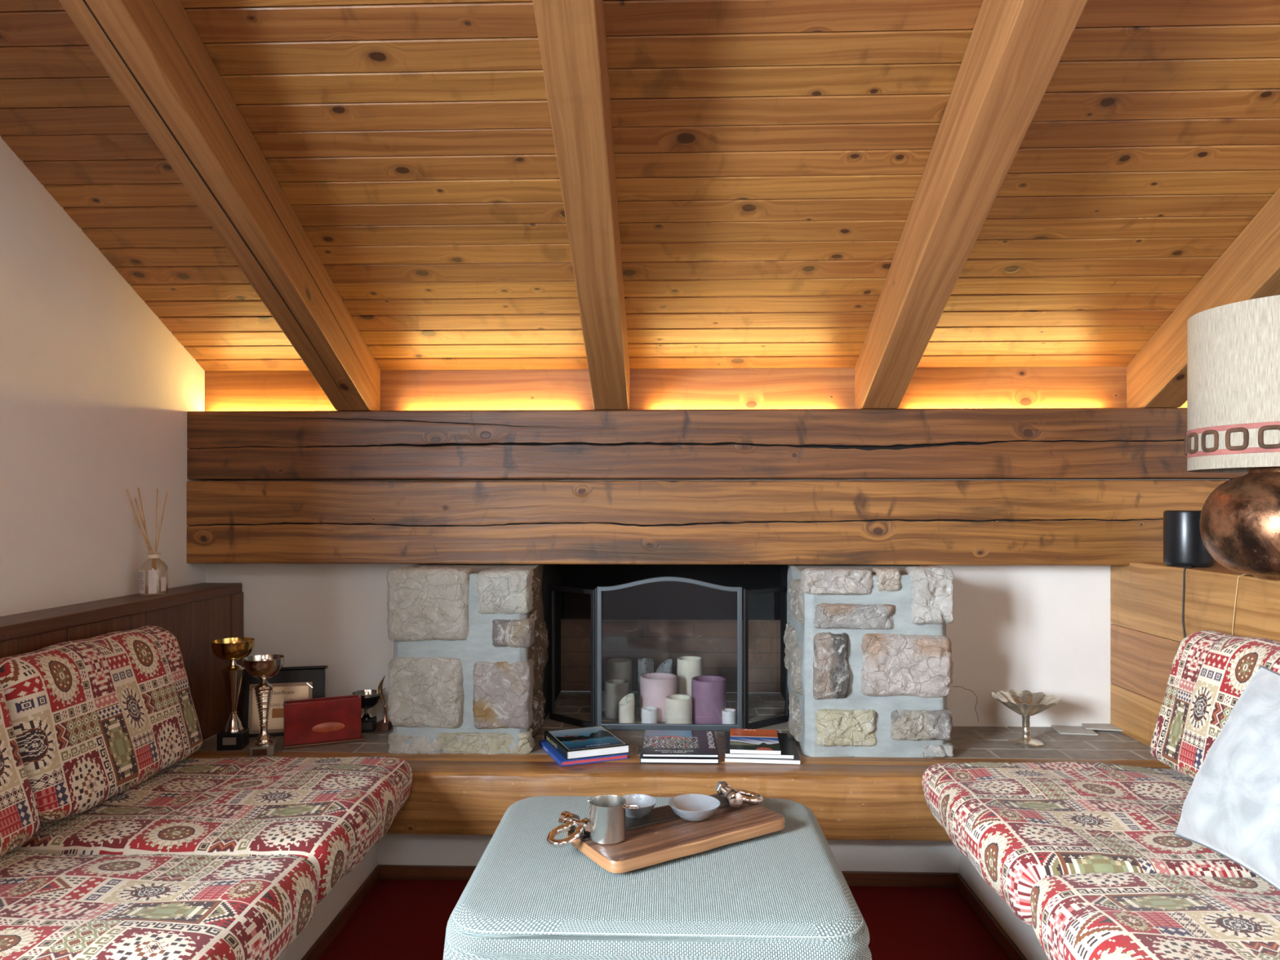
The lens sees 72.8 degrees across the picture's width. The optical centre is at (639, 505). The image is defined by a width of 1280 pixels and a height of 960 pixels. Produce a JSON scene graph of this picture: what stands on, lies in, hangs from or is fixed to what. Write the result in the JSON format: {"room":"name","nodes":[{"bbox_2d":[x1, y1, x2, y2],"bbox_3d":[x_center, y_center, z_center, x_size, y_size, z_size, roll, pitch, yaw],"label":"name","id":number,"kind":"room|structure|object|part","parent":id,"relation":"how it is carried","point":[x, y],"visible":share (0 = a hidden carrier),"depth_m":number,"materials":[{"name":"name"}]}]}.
{"room":"living room","nodes":[
{"label":"living room","id":0,"kind":"room"},
{"bbox_2d":[0,135,206,616],"bbox_3d":[-1.810,-0.562,0.504,0.200,3.423,5.690,0,0,2],"label":"wall","id":1,"kind":"structure","parent":0,"point":[97,393],"depth_m":2.54,"materials":[{"name":"paint"}]},
{"bbox_2d":[0,0,1279,371],"bbox_3d":[0.606,-1.370,1.326,4.776,1.826,3.890,0,0,2],"label":"ceiling","id":2,"kind":"structure","parent":0,"point":[771,156],"depth_m":2.31,"materials":[{"name":"brown wood"}]},
{"bbox_2d":[58,0,380,410],"bbox_3d":[-1.081,-1.275,1.334,0.125,1.873,3.756,0,0,2],"label":"rafter","id":3,"kind":"object","parent":2,"relation":"attached to","point":[152,51],"visible":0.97,"depth_m":2.15,"materials":[{"name":"brown wood"}]},
{"bbox_2d":[533,0,629,409],"bbox_3d":[-0.159,-1.275,1.304,0.121,1.873,3.756,0,0,2],"label":"rafter","id":4,"kind":"object","parent":2,"relation":"attached to","point":[571,33],"visible":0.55,"depth_m":2.08,"materials":[{"name":"brown wood"}]},
{"bbox_2d":[854,0,1088,408],"bbox_3d":[0.781,-1.275,1.273,0.127,1.873,3.756,0,0,2],"label":"rafter","id":5,"kind":"object","parent":2,"relation":"attached to","point":[1015,49],"visible":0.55,"depth_m":2.10,"materials":[{"name":"brown wood"}]},
{"bbox_2d":[1126,187,1279,408],"bbox_3d":[1.749,-1.275,1.242,0.125,1.873,3.756,0,0,2],"label":"rafter","id":6,"kind":"object","parent":2,"relation":"attached to","point":[1249,268],"visible":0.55,"depth_m":2.65,"materials":[{"name":"brown wood"}]},
{"bbox_2d":[318,879,1010,959],"bbox_3d":[0.621,1.175,1.781,4.776,0.050,3.000,0,0,2],"label":"carpet","id":7,"kind":"structure","parent":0,"point":[397,919],"depth_m":2.38,"materials":[{"name":"red carpet"}]},
{"bbox_2d":[0,582,400,959],"bbox_3d":[-1.195,0.719,2.082,0.925,0.863,2.284,0,0,2],"label":"bench","id":8,"kind":"object","parent":7,"relation":"on","point":[197,615],"visible":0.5,"depth_m":2.62,"materials":[{"name":"paint"}]},
{"bbox_2d":[126,487,168,595],"bbox_3d":[-1.603,0.115,2.794,0.164,0.343,0.082,0,0,2],"label":"reed diffuser","id":9,"kind":"object","parent":8,"relation":"on","point":[153,585],"visible":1,"depth_m":2.78,"materials":[{"name":"clear glass"}]},
{"bbox_2d":[138,572,143,590],"bbox_3d":[-1.585,0.241,2.757,0.025,0.054,0.002,0,0,30],"label":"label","id":10,"kind":"object","parent":9,"relation":"on","point":[140,574],"depth_m":2.76,"materials":[{"name":"grey paper"}]},
{"bbox_2d":[138,552,168,595],"bbox_3d":[-1.565,0.220,2.793,0.082,0.133,0.082,0,0,2],"label":"bottle","id":11,"kind":"object","parent":9,"relation":"on","point":[153,585],"depth_m":2.76,"materials":[{"name":"clear glass"}]},
{"bbox_2d":[0,851,319,959],"bbox_3d":[-1.113,0.820,1.544,0.868,0.192,0.727,0,0,2],"label":"seat cushion","id":12,"kind":"object","parent":8,"relation":"on","point":[54,906],"visible":1,"depth_m":1.61,"materials":[{"name":"multicoloured fabric"}]},
{"bbox_2d":[0,683,39,857],"bbox_3d":[-1.426,0.548,1.600,0.223,0.397,0.693,0,0,2],"label":"cushion","id":13,"kind":"object","parent":12,"relation":"on","point":[20,821],"visible":1,"depth_m":1.86,"materials":[{"name":"multicoloured fabric"}]},
{"bbox_2d":[9,756,413,903],"bbox_3d":[-1.084,0.814,2.252,0.856,0.175,0.742,0,0,2],"label":"seat cushion","id":14,"kind":"object","parent":8,"relation":"on","point":[327,812],"visible":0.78,"depth_m":2.10,"materials":[{"name":"multicoloured fabric"}]},
{"bbox_2d":[0,625,202,823],"bbox_3d":[-1.399,0.547,2.277,0.218,0.398,0.687,0,0,2],"label":"cushion","id":15,"kind":"object","parent":14,"relation":"on","point":[92,719],"visible":0.99,"depth_m":2.16,"materials":[{"name":"multicoloured fabric"}]},
{"bbox_3d":[-0.832,1.129,1.797,0.011,0.042,1.737,0,0,2],"label":"baseboard","id":16,"kind":"part","parent":8,"relation":"part of","materials":[{"name":"brown wood"}]},
{"bbox_2d":[443,795,871,959],"bbox_3d":[0.037,0.928,1.802,0.767,0.444,0.715,0,0,2],"label":"ottoman","id":17,"kind":"object","parent":7,"relation":"on","point":[784,894],"visible":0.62,"depth_m":1.55,"materials":[{"name":"grey"}]},
{"bbox_2d":[546,781,784,873],"bbox_3d":[0.063,0.670,1.825,0.530,0.071,0.212,0,0,-33],"label":"serving tray","id":18,"kind":"object","parent":17,"relation":"on","point":[661,836],"visible":0.97,"depth_m":1.78,"materials":[{"name":"brown wood"}]},
{"bbox_2d":[586,794,639,844],"bbox_3d":[-0.056,0.633,1.751,0.095,0.076,0.074,0,0,-19],"label":"mug","id":19,"kind":"object","parent":18,"relation":"on","point":[606,811],"visible":1,"depth_m":1.72,"materials":[{"name":"silver metal"}]},
{"bbox_3d":[-0.016,0.605,1.738,0.029,0.003,0.014,0,0,13],"label":"wire handle","id":20,"kind":"part","parent":19,"relation":"part of","materials":[{"name":"silver metal"}]},
{"bbox_2d":[621,794,656,818],"bbox_3d":[-0.009,0.654,1.875,0.089,0.030,0.089,0,0,2],"label":"bowl","id":21,"kind":"object","parent":18,"relation":"on","point":[646,803],"visible":0.79,"depth_m":1.90,"materials":[{"name":"grey ceramic"}]},
{"bbox_2d":[668,794,719,821],"bbox_3d":[0.117,0.654,1.864,0.111,0.030,0.111,0,0,2],"label":"bowl","id":22,"kind":"object","parent":18,"relation":"on","point":[690,807],"visible":1,"depth_m":1.89,"materials":[{"name":"grey ceramic"}]},
{"bbox_2d":[186,691,1173,887],"bbox_3d":[0.715,0.976,3.137,4.672,0.348,1.162,0,0,2],"label":"bench","id":23,"kind":"object","parent":7,"relation":"on","point":[874,816],"visible":0.35,"depth_m":2.63,"materials":[{"name":"paint"}]},
{"bbox_2d":[210,637,255,750],"bbox_3d":[-1.347,0.625,2.875,0.134,0.354,0.134,0,0,-7],"label":"trophy","id":24,"kind":"object","parent":23,"relation":"on","point":[233,736],"visible":0.99,"depth_m":2.85,"materials":[{"name":"gold metal"}]},
{"bbox_3d":[-1.343,0.772,2.838,0.042,0.024,0.001,0,0,-7],"label":"name plate","id":25,"kind":"part","parent":24,"relation":"part of","materials":[{"name":"metal"}]},
{"bbox_3d":[-1.347,0.597,2.875,0.066,0.170,0.069,0,0,-7],"label":"stem","id":26,"kind":"part","parent":24,"relation":"part of","materials":[{"name":"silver metal"}]},
{"bbox_2d":[210,637,255,660],"bbox_3d":[-1.347,0.480,2.875,0.134,0.064,0.134,0,0,-7],"label":"bowl","id":27,"kind":"object","parent":24,"relation":"on","point":[230,648],"depth_m":2.83,"materials":[{"name":"gold metal"}]},
{"bbox_2d":[242,653,284,756],"bbox_3d":[-1.214,0.647,2.800,0.127,0.310,0.127,0,0,-12],"label":"trophy","id":28,"kind":"object","parent":23,"relation":"on","point":[262,667],"visible":1,"depth_m":2.78,"materials":[{"name":"grey metal"}]},
{"bbox_3d":[-1.212,0.788,2.766,0.044,0.020,0.001,0,0,-12],"label":"name plate","id":29,"kind":"part","parent":28,"relation":"part of","materials":[{"name":"red metal"}]},
{"bbox_3d":[-1.214,0.635,2.801,0.058,0.153,0.058,0,0,-12],"label":"stem","id":30,"kind":"part","parent":28,"relation":"part of","materials":[{"name":"silver metal"}]},
{"bbox_2d":[242,653,284,679],"bbox_3d":[-1.214,0.525,2.800,0.127,0.067,0.127,0,0,-12],"label":"bowl","id":31,"kind":"object","parent":28,"relation":"on","point":[259,666],"depth_m":2.77,"materials":[{"name":"silver metal"}]},
{"bbox_2d":[241,665,328,737],"bbox_3d":[-1.250,0.687,3.049,0.286,0.236,0.063,0,0,-12],"label":"framed certificate","id":32,"kind":"object","parent":23,"relation":"on","point":[299,682],"visible":0.7,"depth_m":3.04,"materials":[{"name":"black wood"}]},
{"bbox_3d":[-1.254,0.707,3.028,0.183,0.142,0.024,0,0,-12],"label":"engraved plate","id":33,"kind":"part","parent":32,"relation":"part of","materials":[{"name":"beige paper"}]},
{"bbox_2d":[282,694,364,749],"bbox_3d":[-1.067,0.728,2.928,0.257,0.148,0.062,0,0,-24],"label":"case","id":34,"kind":"object","parent":23,"relation":"on","point":[308,722],"visible":1,"depth_m":2.90,"materials":[{"name":"red leather"}]},
{"bbox_3d":[-1.067,0.797,2.928,0.257,0.009,0.062,0,0,-24],"label":"plate","id":35,"kind":"part","parent":34,"relation":"part of","materials":[{"name":"red leather"}]},
{"bbox_2d":[351,689,380,732],"bbox_3d":[-0.976,0.735,3.096,0.101,0.134,0.101,0,0,-10],"label":"trophy","id":36,"kind":"object","parent":23,"relation":"on","point":[370,698],"visible":0.84,"depth_m":3.07,"materials":[{"name":"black metal"}]},
{"bbox_3d":[-0.971,0.781,3.066,0.048,0.026,0.001,0,0,-9],"label":"name plate","id":37,"kind":"part","parent":36,"relation":"part of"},
{"bbox_3d":[-0.976,0.742,3.096,0.050,0.036,0.050,0,0,-10],"label":"stem","id":38,"kind":"part","parent":36,"relation":"part of","materials":[{"name":"silver metal"}]},
{"bbox_2d":[361,695,379,708],"bbox_3d":[-0.976,0.701,3.096,0.097,0.046,0.097,0,0,-10],"label":"bowl","id":39,"kind":"object","parent":36,"relation":"on","point":[367,701],"depth_m":3.06,"materials":[{"name":"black metal"}]},
{"bbox_2d":[376,675,391,731],"bbox_3d":[-0.914,0.705,3.096,0.045,0.194,0.040,0,0,2],"label":"trophy","id":40,"kind":"object","parent":23,"relation":"on","point":[384,725],"visible":0.99,"depth_m":3.09,"materials":[{"name":"brown metal"}]},
{"bbox_2d":[386,564,548,755],"bbox_3d":[-0.573,0.506,2.987,0.489,0.607,0.441,0,0,2],"label":"stone pillar","id":41,"kind":"structure","parent":23,"relation":"on","point":[465,672],"depth_m":2.79,"materials":[{"name":"grey stone"}]},
{"bbox_2d":[538,739,628,766],"bbox_3d":[-0.188,0.794,2.827,0.222,0.015,0.262,0,0,-21],"label":"book","id":42,"kind":"object","parent":23,"relation":"on","point":[561,760],"visible":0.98,"depth_m":2.72,"materials":[{"name":"blue paper"}]},
{"bbox_2d":[544,724,629,759],"bbox_3d":[-0.178,0.773,2.838,0.208,0.027,0.262,0,0,-21],"label":"book","id":43,"kind":"object","parent":42,"relation":"on","point":[576,743],"visible":1,"depth_m":2.79,"materials":[{"name":"black paper"}]},
{"bbox_2d":[546,725,627,751],"bbox_3d":[-0.177,0.759,2.838,0.201,0.001,0.256,0,0,-21],"label":"picture","id":44,"kind":"object","parent":43,"relation":"on","point":[596,736],"depth_m":2.83},
{"bbox_2d":[604,679,629,718],"bbox_3d":[-0.088,0.737,3.306,0.093,0.131,0.093,0,0,2],"label":"candle","id":45,"kind":"object","parent":23,"relation":"on","point":[617,684],"visible":0.63,"depth_m":3.27,"materials":[{"name":"grey wax"}]},
{"bbox_2d":[606,657,631,693],"bbox_3d":[-0.083,0.709,3.448,0.101,0.187,0.101,0,0,2],"label":"candle","id":46,"kind":"object","parent":23,"relation":"on","point":[622,660],"visible":0.46,"depth_m":3.41,"materials":[{"name":"grey wax"}]},
{"bbox_2d":[618,693,634,723],"bbox_3d":[-0.049,0.749,3.192,0.058,0.107,0.058,0,0,2],"label":"candle","id":47,"kind":"object","parent":23,"relation":"on","point":[631,697],"visible":0.76,"depth_m":3.17,"materials":[{"name":"beige wax"}]},
{"bbox_2d":[637,657,653,705],"bbox_3d":[0.023,0.711,3.498,0.066,0.183,0.066,0,0,2],"label":"candle","id":48,"kind":"object","parent":23,"relation":"on","point":[645,664],"visible":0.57,"depth_m":3.48,"materials":[{"name":"wax"}]},
{"bbox_2d":[641,706,657,723],"bbox_3d":[0.034,0.772,3.183,0.058,0.060,0.058,0,0,2],"label":"candle","id":49,"kind":"object","parent":23,"relation":"on","point":[645,709],"visible":0.66,"depth_m":3.16,"materials":[{"name":"white wax"}]},
{"bbox_2d":[640,672,676,721],"bbox_3d":[0.070,0.724,3.279,0.141,0.157,0.140,0,0,2],"label":"candle","id":50,"kind":"object","parent":23,"relation":"on","point":[668,676],"visible":0.53,"depth_m":3.22,"materials":[{"name":"pink wax"}]},
{"bbox_2d":[655,658,672,673],"bbox_3d":[0.096,0.712,3.498,0.072,0.180,0.073,0,0,2],"label":"candle","id":51,"kind":"object","parent":23,"relation":"on","point":[668,667],"visible":0.3,"depth_m":3.50,"materials":[{"name":"wax"}]},
{"bbox_2d":[542,564,787,719],"bbox_3d":[0.114,0.400,3.484,1.040,0.800,0.588,0,0,2],"label":"firebox","id":52,"kind":"object","parent":23,"relation":"on","point":[572,610],"visible":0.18,"depth_m":3.72,"materials":[{"name":"black metal"}]},
{"bbox_3d":[0.076,1.129,2.642,1.770,0.042,0.011,0,0,2],"label":"baseboard","id":53,"kind":"part","parent":23,"relation":"part of","materials":[{"name":"brown wood"}]},
{"bbox_2d":[549,576,789,731],"bbox_3d":[0.107,0.528,3.165,0.898,0.548,0.164,0,0,2],"label":"fire screen","id":54,"kind":"object","parent":23,"relation":"on","point":[596,593],"visible":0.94,"depth_m":3.09,"materials":[{"name":"grey metal"}]},
{"bbox_3d":[-0.248,0.552,3.179,0.236,0.500,0.014,0,0,42],"label":"frame","id":55,"kind":"part","parent":54,"relation":"part of","materials":[{"name":"black metal"}]},
{"bbox_3d":[-0.157,0.545,3.103,0.010,0.495,0.010,0,0,42],"label":"hinge post","id":56,"kind":"part","parent":54,"relation":"part of","materials":[{"name":"black metal"}]},
{"bbox_3d":[0.104,0.528,3.091,0.517,0.548,0.014,0,0,2],"label":"frame","id":57,"kind":"part","parent":54,"relation":"part of","materials":[{"name":"grey metal"}]},
{"bbox_3d":[0.371,0.545,3.079,0.010,0.495,0.010,0,0,-38],"label":"hinge post","id":58,"kind":"part","parent":54,"relation":"part of","materials":[{"name":"black metal"}]},
{"bbox_3d":[0.462,0.552,3.155,0.236,0.500,0.014,0,0,-38],"label":"frame","id":59,"kind":"part","parent":54,"relation":"part of","materials":[{"name":"black metal"}]},
{"bbox_2d":[665,693,692,724],"bbox_3d":[0.142,0.753,3.183,0.098,0.099,0.098,0,0,2],"label":"candle","id":60,"kind":"object","parent":23,"relation":"on","point":[681,698],"visible":0.67,"depth_m":3.14,"materials":[{"name":"beige wax"}]},
{"bbox_2d":[640,733,719,764],"bbox_3d":[0.127,0.794,2.836,0.245,0.016,0.288,0,0,2],"label":"book","id":61,"kind":"object","parent":23,"relation":"on","point":[642,760],"visible":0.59,"depth_m":2.69,"materials":[{"name":"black paper"}]},
{"bbox_2d":[641,729,718,758],"bbox_3d":[0.130,0.779,2.840,0.238,0.012,0.285,0,0,2],"label":"book","id":62,"kind":"object","parent":61,"relation":"on","point":[656,743],"visible":1,"depth_m":2.81,"materials":[{"name":"black paper"}]},
{"bbox_2d":[676,656,702,696],"bbox_3d":[0.194,0.699,3.380,0.100,0.206,0.100,0,0,2],"label":"candle","id":63,"kind":"object","parent":23,"relation":"on","point":[699,660],"visible":0.51,"depth_m":3.34,"materials":[{"name":"beige wax"}]},
{"bbox_2d":[691,675,726,724],"bbox_3d":[0.256,0.723,3.226,0.130,0.158,0.130,0,0,2],"label":"candle","id":64,"kind":"object","parent":23,"relation":"on","point":[699,678],"visible":0.75,"depth_m":3.17,"materials":[{"name":"purple wax"}]},
{"bbox_2d":[722,708,736,724],"bbox_3d":[0.326,0.774,3.175,0.051,0.056,0.051,0,0,2],"label":"candle","id":65,"kind":"object","parent":23,"relation":"on","point":[725,713],"visible":0.63,"depth_m":3.15,"materials":[{"name":"white wax"}]},
{"bbox_2d":[724,737,799,764],"bbox_3d":[0.394,0.795,2.826,0.232,0.013,0.262,0,0,6],"label":"book","id":66,"kind":"object","parent":23,"relation":"on","point":[796,760],"visible":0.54,"depth_m":2.70,"materials":[{"name":"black paper"}]},
{"bbox_2d":[724,731,793,759],"bbox_3d":[0.384,0.783,2.836,0.212,0.012,0.262,0,0,5],"label":"book","id":67,"kind":"object","parent":66,"relation":"on","point":[787,753],"visible":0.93,"depth_m":2.73,"materials":[{"name":"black paper"}]},
{"bbox_2d":[729,728,781,755],"bbox_3d":[0.372,0.770,2.833,0.158,0.014,0.255,0,0,6],"label":"book","id":68,"kind":"object","parent":67,"relation":"on","point":[747,741],"visible":1,"depth_m":2.80,"materials":[{"name":"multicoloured paper"}]},
{"bbox_2d":[783,564,954,757],"bbox_3d":[0.755,0.500,2.942,0.498,0.604,0.444,0,0,2],"label":"stone pillar","id":69,"kind":"structure","parent":23,"relation":"on","point":[868,664],"depth_m":2.76,"materials":[{"name":"grey stone"}]},
{"bbox_2d":[991,689,1062,746],"bbox_3d":[1.303,0.724,2.931,0.215,0.156,0.219,0,0,-4],"label":"dish","id":70,"kind":"object","parent":23,"relation":"on","point":[1026,704],"visible":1,"depth_m":2.92,"materials":[{"name":"silver metal"}]},
{"bbox_2d":[991,689,1062,716],"bbox_3d":[1.303,0.678,2.931,0.215,0.065,0.219,0,0,-4],"label":"bowl","id":71,"kind":"object","parent":70,"relation":"on","point":[1024,703],"depth_m":2.96,"materials":[{"name":"silver metal"}]},
{"bbox_2d":[1050,724,1097,735],"bbox_3d":[1.540,0.799,3.081,0.124,0.006,0.104,0,0,9],"label":"coaster","id":72,"kind":"object","parent":23,"relation":"on","point":[1064,730],"visible":0.81,"depth_m":3.06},
{"bbox_2d":[1081,723,1122,731],"bbox_3d":[1.654,0.792,3.112,0.124,0.006,0.104,0,0,14],"label":"coaster","id":73,"kind":"object","parent":72,"relation":"on","point":[1101,726],"visible":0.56,"depth_m":3.09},
{"bbox_2d":[956,562,1279,959],"bbox_3d":[1.940,0.673,1.982,2.148,0.954,2.288,0,0,2],"label":"bench","id":74,"kind":"object","parent":7,"relation":"on","point":[1146,598],"visible":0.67,"depth_m":2.73,"materials":[{"name":"paint"}]},
{"bbox_3d":[0.928,1.129,1.739,0.011,0.042,1.737,0,0,2],"label":"baseboard","id":75,"kind":"part","parent":74,"relation":"part of","materials":[{"name":"brown wood"}]},
{"bbox_2d":[922,761,1257,926],"bbox_3d":[1.222,0.816,2.158,0.882,0.177,0.785,0,0,2],"label":"seat cushion","id":76,"kind":"object","parent":74,"relation":"on","point":[1020,824],"visible":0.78,"depth_m":2.05,"materials":[{"name":"multicoloured fabric"}]},
{"bbox_2d":[1150,630,1279,778],"bbox_3d":[1.547,0.541,2.181,0.213,0.401,0.687,0,0,2],"label":"cushion","id":77,"kind":"object","parent":76,"relation":"on","point":[1211,670],"visible":0.63,"depth_m":2.30,"materials":[{"name":"multicoloured fabric"}]},
{"bbox_2d":[1030,871,1279,959],"bbox_3d":[1.193,0.815,1.448,0.891,0.190,0.680,0,0,2],"label":"seat cushion","id":78,"kind":"object","parent":74,"relation":"on","point":[1130,915],"visible":0.98,"depth_m":1.55,"materials":[{"name":"multicoloured fabric"}]},
{"bbox_2d":[1173,665,1279,891],"bbox_3d":[1.270,0.539,1.697,0.231,0.384,0.454,0,0,2],"label":"throw pillow","id":79,"kind":"object","parent":78,"relation":"on","point":[1231,808],"visible":1,"depth_m":1.73,"materials":[{"name":"white fabric"}]},
{"bbox_2d":[1163,510,1214,638],"bbox_3d":[1.750,0.286,2.748,0.145,0.538,0.192,0,0,2],"label":"smart speaker","id":80,"kind":"object","parent":74,"relation":"on","point":[1184,546],"visible":0.92,"depth_m":2.72},
{"bbox_2d":[1184,294,1279,635],"bbox_3d":[1.735,-0.032,2.295,0.501,0.964,0.500,0,0,2],"label":"table lamp","id":81,"kind":"object","parent":74,"relation":"on","point":[1233,348],"depth_m":2.21,"materials":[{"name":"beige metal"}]},
{"bbox_3d":[1.735,-0.304,2.295,0.488,0.419,0.488,0,0,2],"label":"lamp shade","id":82,"kind":"part","parent":81,"relation":"part of","materials":[{"name":"fabric"}]},
{"bbox_3d":[1.690,0.319,2.424,0.061,0.262,0.021,0,0,33],"label":"hanging cord","id":83,"kind":"part","parent":81,"relation":"part of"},
{"bbox_2d":[206,479,1230,727],"bbox_3d":[0.717,0.325,3.218,4.676,1.650,0.101,0,0,2],"label":"wall","id":84,"kind":"structure","parent":0,"point":[1046,629],"depth_m":3.15,"materials":[{"name":"paint"}]},
{"bbox_2d":[204,366,1186,411],"bbox_3d":[0.716,-0.409,3.162,4.676,0.179,0.012,0,0,2],"label":"trim","id":85,"kind":"structure","parent":84,"relation":"attached to","point":[1035,387],"depth_m":3.17,"materials":[{"name":"wood"}]},
{"bbox_2d":[186,407,1248,565],"bbox_3d":[0.714,-0.064,3.100,4.676,0.547,0.134,0,0,2],"label":"mantel beam","id":86,"kind":"structure","parent":84,"relation":"attached to","point":[1031,522],"depth_m":3.06,"materials":[{"name":"brown wood"}]}
]}

